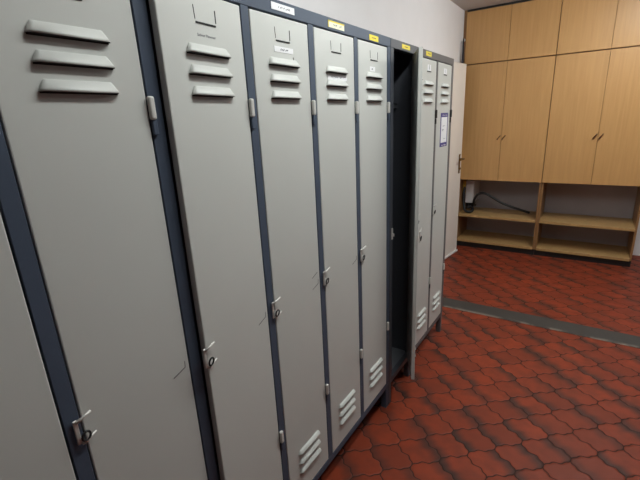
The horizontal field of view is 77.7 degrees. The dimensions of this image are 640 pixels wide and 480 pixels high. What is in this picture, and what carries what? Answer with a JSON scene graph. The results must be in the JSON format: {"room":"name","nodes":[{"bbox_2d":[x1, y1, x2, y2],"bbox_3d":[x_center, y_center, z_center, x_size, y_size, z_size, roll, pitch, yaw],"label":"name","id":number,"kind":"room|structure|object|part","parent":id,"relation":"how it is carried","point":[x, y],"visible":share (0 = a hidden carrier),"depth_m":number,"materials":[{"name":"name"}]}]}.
{"room":"changing room","nodes":[
{"label":"changing room","id":0,"kind":"room"},
{"bbox_2d":[279,0,464,62],"bbox_3d":[-0.520,-0.182,1.548,0.100,2.482,8.080,8,20,33],"label":"wall","id":1,"kind":"structure","parent":0,"point":[437,26],"depth_m":2.92,"materials":[{"name":"white paint"}]},
{"bbox_2d":[445,62,466,258],"bbox_3d":[1.247,-0.711,3.925,0.101,1.954,0.813,11,22,39],"label":"door","id":2,"kind":"structure","parent":1,"relation":"in","point":[459,73],"depth_m":4.08,"materials":[{"name":"white paint"}]},
{"bbox_2d":[461,38,464,62],"bbox_3d":[1.473,-1.562,4.160,0.047,0.995,0.144,8,20,33],"label":"garment","id":3,"kind":"object","parent":1,"relation":"hanging from","point":[463,41],"visible":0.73,"depth_m":4.04,"materials":[{"name":"fabric"}]},
{"bbox_2d":[463,10,467,63],"bbox_3d":[1.537,-1.130,4.370,0.030,2.481,0.018,8,20,33],"label":"trim","id":4,"kind":"structure","parent":1,"relation":"attached to","point":[466,11],"depth_m":4.06,"materials":[{"name":"brown wood"}]},
{"bbox_2d":[468,0,532,11],"bbox_3d":[2.179,-2.202,3.553,1.655,0.019,0.018,8,20,33],"label":"trim","id":5,"kind":"structure","parent":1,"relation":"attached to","point":[520,1],"depth_m":3.84,"materials":[{"name":"brown wood"}]},
{"bbox_2d":[318,245,639,479],"bbox_3d":[0.745,1.221,1.132,5.200,0.080,8.280,8,20,33],"label":"floor","id":6,"kind":"structure","parent":0,"point":[487,398],"depth_m":2.22,"materials":[{"name":"tile"}]},
{"bbox_2d":[0,0,389,479],"bbox_3d":[-0.330,0.232,1.327,0.517,1.800,1.722,8,20,33],"label":"lockers","id":7,"kind":"object","parent":6,"relation":"on","point":[195,194],"visible":1,"depth_m":0.90,"materials":[{"name":"grey metal"}]},
{"bbox_3d":[-0.547,0.388,0.637,0.018,1.602,0.247,8,20,33],"label":"door","id":8,"kind":"part","parent":7,"relation":"part of","materials":[{"name":"grey metal"}]},
{"bbox_3d":[-0.473,0.350,0.750,0.028,1.609,0.027,8,20,33],"label":"post","id":9,"kind":"part","parent":7,"relation":"part of","materials":[{"name":"blue metal"}]},
{"bbox_3d":[-0.392,0.314,0.859,0.018,1.602,0.247,8,20,33],"label":"door","id":10,"kind":"part","parent":7,"relation":"part of","materials":[{"name":"grey metal"}]},
{"bbox_3d":[-0.397,-0.630,1.085,0.448,0.005,1.714,8,20,33],"label":"panel","id":11,"kind":"part","parent":7,"relation":"part of","materials":[{"name":"blue metal"}]},
{"bbox_3d":[-0.317,0.275,0.973,0.028,1.609,0.030,8,20,33],"label":"post","id":12,"kind":"part","parent":7,"relation":"part of","materials":[{"name":"blue metal"}]},
{"bbox_3d":[-0.225,0.240,1.079,0.018,1.602,0.252,7,19,28],"label":"door","id":13,"kind":"part","parent":7,"relation":"part of","materials":[{"name":"grey metal"}]},
{"bbox_3d":[-0.159,0.199,1.200,0.028,1.609,0.027,8,20,33],"label":"post","id":14,"kind":"part","parent":7,"relation":"part of","materials":[{"name":"blue metal"}]},
{"bbox_3d":[-0.077,0.164,1.308,0.018,1.602,0.247,8,20,33],"label":"door","id":15,"kind":"part","parent":7,"relation":"part of","materials":[{"name":"grey metal"}]},
{"bbox_3d":[-0.198,-0.586,0.960,0.028,0.036,1.722,8,20,33],"label":"header rail","id":16,"kind":"part","parent":7,"relation":"part of","materials":[{"name":"blue metal"}]},
{"bbox_3d":[-0.003,0.125,1.421,0.028,1.609,0.027,8,20,33],"label":"post","id":17,"kind":"part","parent":7,"relation":"part of","materials":[{"name":"blue metal"}]},
{"bbox_3d":[0.079,0.089,1.530,0.018,1.602,0.247,8,20,33],"label":"door","id":18,"kind":"part","parent":7,"relation":"part of","materials":[{"name":"grey metal"}]},
{"bbox_3d":[-0.123,0.984,1.433,0.028,0.030,1.722,8,20,33],"label":"rail","id":19,"kind":"part","parent":7,"relation":"part of","materials":[{"name":"blue metal"}]},
{"bbox_3d":[0.152,0.051,1.643,0.028,1.609,0.027,8,20,33],"label":"post","id":20,"kind":"part","parent":7,"relation":"part of","materials":[{"name":"blue metal"}]},
{"bbox_3d":[0.234,0.015,1.751,0.018,1.602,0.247,8,20,33],"label":"door","id":21,"kind":"part","parent":7,"relation":"part of","materials":[{"name":"grey metal"}]},
{"bbox_3d":[0.308,-0.023,1.865,0.028,1.609,0.030,8,20,33],"label":"post","id":22,"kind":"part","parent":7,"relation":"part of","materials":[{"name":"blue metal"}]},
{"bbox_2d":[388,38,422,403],"bbox_3d":[0.274,-0.032,2.106,0.612,1.800,0.309,8,20,33],"label":"locker","id":23,"kind":"object","parent":6,"relation":"on","point":[406,60],"visible":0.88,"depth_m":2.02,"materials":[{"name":"metal"}]},
{"bbox_3d":[0.327,-0.032,1.892,0.028,1.609,0.030,8,20,33],"label":"post","id":24,"kind":"part","parent":23,"relation":"part of","materials":[{"name":"black metal"}]},
{"bbox_3d":[0.442,0.715,2.239,0.028,0.030,0.309,8,20,33],"label":"rail","id":25,"kind":"part","parent":23,"relation":"part of","materials":[{"name":"grey metal"}]},
{"bbox_3d":[0.243,0.674,2.364,0.448,0.004,0.301,8,20,33],"label":"panel","id":26,"kind":"part","parent":23,"relation":"part of","materials":[{"name":"grey metal"}]},
{"bbox_3d":[0.299,-0.140,2.245,0.478,1.674,0.004,8,20,33],"label":"panel","id":27,"kind":"part","parent":23,"relation":"part of","materials":[{"name":"black metal"}]},
{"bbox_3d":[0.366,-0.856,1.766,0.028,0.036,0.309,8,20,33],"label":"header rail","id":28,"kind":"part","parent":23,"relation":"part of","materials":[{"name":"grey metal"}]},
{"bbox_3d":[0.483,-0.107,2.116,0.028,1.609,0.022,8,20,33],"label":"post","id":29,"kind":"part","parent":23,"relation":"part of","materials":[{"name":"black metal"}]},
{"bbox_3d":[0.465,-0.065,1.981,0.018,1.602,0.247,-1,17,7],"label":"door","id":30,"kind":"part","parent":23,"relation":"part of","materials":[{"name":"grey metal"}]},
{"bbox_2d":[415,47,453,348],"bbox_3d":[0.477,-0.159,2.496,0.496,1.800,0.592,8,20,33],"label":"locker","id":31,"kind":"object","parent":6,"relation":"on","point":[437,74],"visible":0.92,"depth_m":2.33,"materials":[{"name":"metal"}]},
{"bbox_3d":[0.582,-0.151,2.248,0.018,1.602,0.247,8,20,33],"label":"door","id":32,"kind":"part","parent":31,"relation":"part of","materials":[{"name":"grey metal"}]},
{"bbox_3d":[0.693,0.595,2.597,0.028,0.030,0.592,8,20,33],"label":"rail","id":33,"kind":"part","parent":31,"relation":"part of","materials":[{"name":"grey metal"}]},
{"bbox_3d":[0.654,-0.189,2.360,0.028,1.609,0.024,8,20,33],"label":"post","id":34,"kind":"part","parent":31,"relation":"part of","materials":[{"name":"grey metal"}]},
{"bbox_3d":[0.618,-0.976,2.124,0.028,0.036,0.592,8,20,33],"label":"header rail","id":35,"kind":"part","parent":31,"relation":"part of","materials":[{"name":"grey metal"}]},
{"bbox_3d":[0.735,-0.224,2.466,0.018,1.602,0.247,8,20,33],"label":"door","id":36,"kind":"part","parent":31,"relation":"part of","materials":[{"name":"grey metal"}]},
{"bbox_3d":[0.810,-0.263,2.582,0.028,1.609,0.033,8,20,33],"label":"post","id":37,"kind":"part","parent":31,"relation":"part of","materials":[{"name":"grey metal"}]},
{"bbox_2d":[457,179,541,254],"bbox_3d":[2.041,-0.315,4.537,0.826,0.779,0.445,8,20,33],"label":"shelf unit","id":38,"kind":"object","parent":6,"relation":"on","point":[488,215],"visible":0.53,"depth_m":4.61,"materials":[{"name":"brown wood"}]},
{"bbox_3d":[1.709,-0.398,4.754,0.018,0.715,0.425,8,20,33],"label":"panel","id":39,"kind":"part","parent":38,"relation":"part of","materials":[{"name":"brown wood"}]},
{"bbox_2d":[462,186,473,212],"bbox_3d":[1.714,-0.497,4.580,0.143,0.353,0.138,8,20,33],"label":"cable","id":40,"kind":"object","parent":38,"relation":"on","point":[464,188],"visible":1,"depth_m":4.60,"materials":[{"name":"plastic"}]},
{"bbox_2d":[465,180,479,205],"bbox_3d":[1.811,-0.573,4.712,0.092,0.303,0.284,8,20,33],"label":"wall box","id":41,"kind":"object","parent":38,"relation":"attached to","point":[472,186],"visible":0.78,"depth_m":4.61,"materials":[{"name":"white plastic"}]},
{"bbox_2d":[472,192,529,213],"bbox_3d":[2.030,-0.422,4.465,0.597,0.234,0.145,8,20,33],"label":"hose","id":42,"kind":"object","parent":38,"relation":"on","point":[479,193],"visible":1,"depth_m":4.42,"materials":[{"name":"rubber"}]},
{"bbox_3d":[2.160,-0.416,4.696,0.790,0.688,0.006,8,20,33],"label":"panel","id":43,"kind":"part","parent":38,"relation":"part of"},
{"bbox_2d":[460,56,555,182],"bbox_3d":[1.976,-1.246,4.225,0.826,1.186,0.427,8,20,33],"label":"upper cabinet","id":44,"kind":"object","parent":38,"relation":"on","point":[507,104],"visible":0.93,"depth_m":4.05,"materials":[{"name":"brown wood"}]},
{"bbox_3d":[1.706,-1.225,4.197,0.410,1.180,0.019,8,20,33],"label":"door","id":45,"kind":"part","parent":44,"relation":"part of","materials":[{"name":"brown wood"}]},
{"bbox_3d":[2.050,-1.174,3.973,0.410,1.180,0.019,8,20,33],"label":"door","id":46,"kind":"part","parent":44,"relation":"part of","materials":[{"name":"brown wood"}]},
{"bbox_3d":[2.381,-0.298,4.317,0.018,0.715,0.425,8,20,33],"label":"panel","id":47,"kind":"part","parent":38,"relation":"part of","materials":[{"name":"brown wood"}]},
{"bbox_2d":[442,297,639,348],"bbox_3d":[2.336,0.707,2.443,3.900,0.003,0.170,8,20,33],"label":"trim","id":48,"kind":"structure","parent":6,"relation":"on","point":[547,323],"depth_m":2.88,"materials":[{"name":"grey metal"}]},
{"bbox_2d":[534,183,639,266],"bbox_3d":[2.731,-0.213,4.088,0.826,0.779,0.445,8,20,33],"label":"shelf unit","id":49,"kind":"object","parent":6,"relation":"on","point":[606,215],"visible":0.94,"depth_m":4.16,"materials":[{"name":"brown wood"}]},
{"bbox_3d":[2.399,-0.296,4.305,0.018,0.715,0.425,8,20,33],"label":"panel","id":50,"kind":"part","parent":49,"relation":"part of","materials":[{"name":"brown wood"}]},
{"bbox_3d":[2.849,-0.314,4.247,0.790,0.688,0.006,8,20,33],"label":"panel","id":51,"kind":"part","parent":49,"relation":"part of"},
{"bbox_2d":[542,46,639,185],"bbox_3d":[2.666,-1.144,3.776,0.826,1.186,0.427,8,20,33],"label":"upper cabinet","id":52,"kind":"object","parent":49,"relation":"on","point":[593,136],"visible":1,"depth_m":3.65,"materials":[{"name":"brown wood"}]},
{"bbox_3d":[2.396,-1.123,3.748,0.410,1.180,0.019,8,20,33],"label":"door","id":53,"kind":"part","parent":52,"relation":"part of","materials":[{"name":"brown wood"}]},
{"bbox_3d":[2.739,-1.072,3.525,0.410,1.180,0.019,8,20,33],"label":"door","id":54,"kind":"part","parent":52,"relation":"part of","materials":[{"name":"brown wood"}]},
{"bbox_3d":[3.071,-0.196,3.868,0.018,0.715,0.425,8,20,33],"label":"panel","id":55,"kind":"part","parent":49,"relation":"part of","materials":[{"name":"brown wood"}]},
{"bbox_2d":[450,0,519,10],"bbox_3d":[0.627,-1.239,0.391,5.200,0.100,8.280,8,20,33],"label":"ceiling","id":56,"kind":"structure","parent":0,"point":[465,5],"depth_m":3.77,"materials":[{"name":"white paint"}]},
{"bbox_2d":[467,218,639,255],"bbox_3d":[2.950,-1.085,3.994,5.200,2.482,0.100,8,20,33],"label":"wall","id":57,"kind":"structure","parent":0,"point":[636,251],"depth_m":4.09,"materials":[{"name":"white paint"}]},
{"bbox_2d":[465,0,562,64],"bbox_3d":[1.945,-2.056,3.993,0.826,0.492,0.400,8,20,33],"label":"upper cabinet","id":58,"kind":"object","parent":57,"relation":"attached to","point":[529,29],"visible":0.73,"depth_m":3.82,"materials":[{"name":"brown wood"}]},
{"bbox_3d":[1.668,-2.031,3.954,0.410,0.486,0.019,8,20,33],"label":"door","id":59,"kind":"part","parent":58,"relation":"part of","materials":[{"name":"brown wood"}]},
{"bbox_3d":[2.011,-1.980,3.731,0.410,0.486,0.019,8,20,33],"label":"door","id":60,"kind":"part","parent":58,"relation":"part of","materials":[{"name":"brown wood"}]},
{"bbox_2d":[557,0,639,54],"bbox_3d":[2.634,-1.954,3.544,0.826,0.492,0.400,8,20,33],"label":"upper cabinet","id":61,"kind":"object","parent":57,"relation":"attached to","point":[585,25],"visible":0.83,"depth_m":3.46,"materials":[{"name":"brown wood"}]},
{"bbox_3d":[2.700,-1.878,3.282,0.410,0.486,0.019,8,20,33],"label":"door","id":62,"kind":"part","parent":61,"relation":"part of","materials":[{"name":"brown wood"}]}
]}

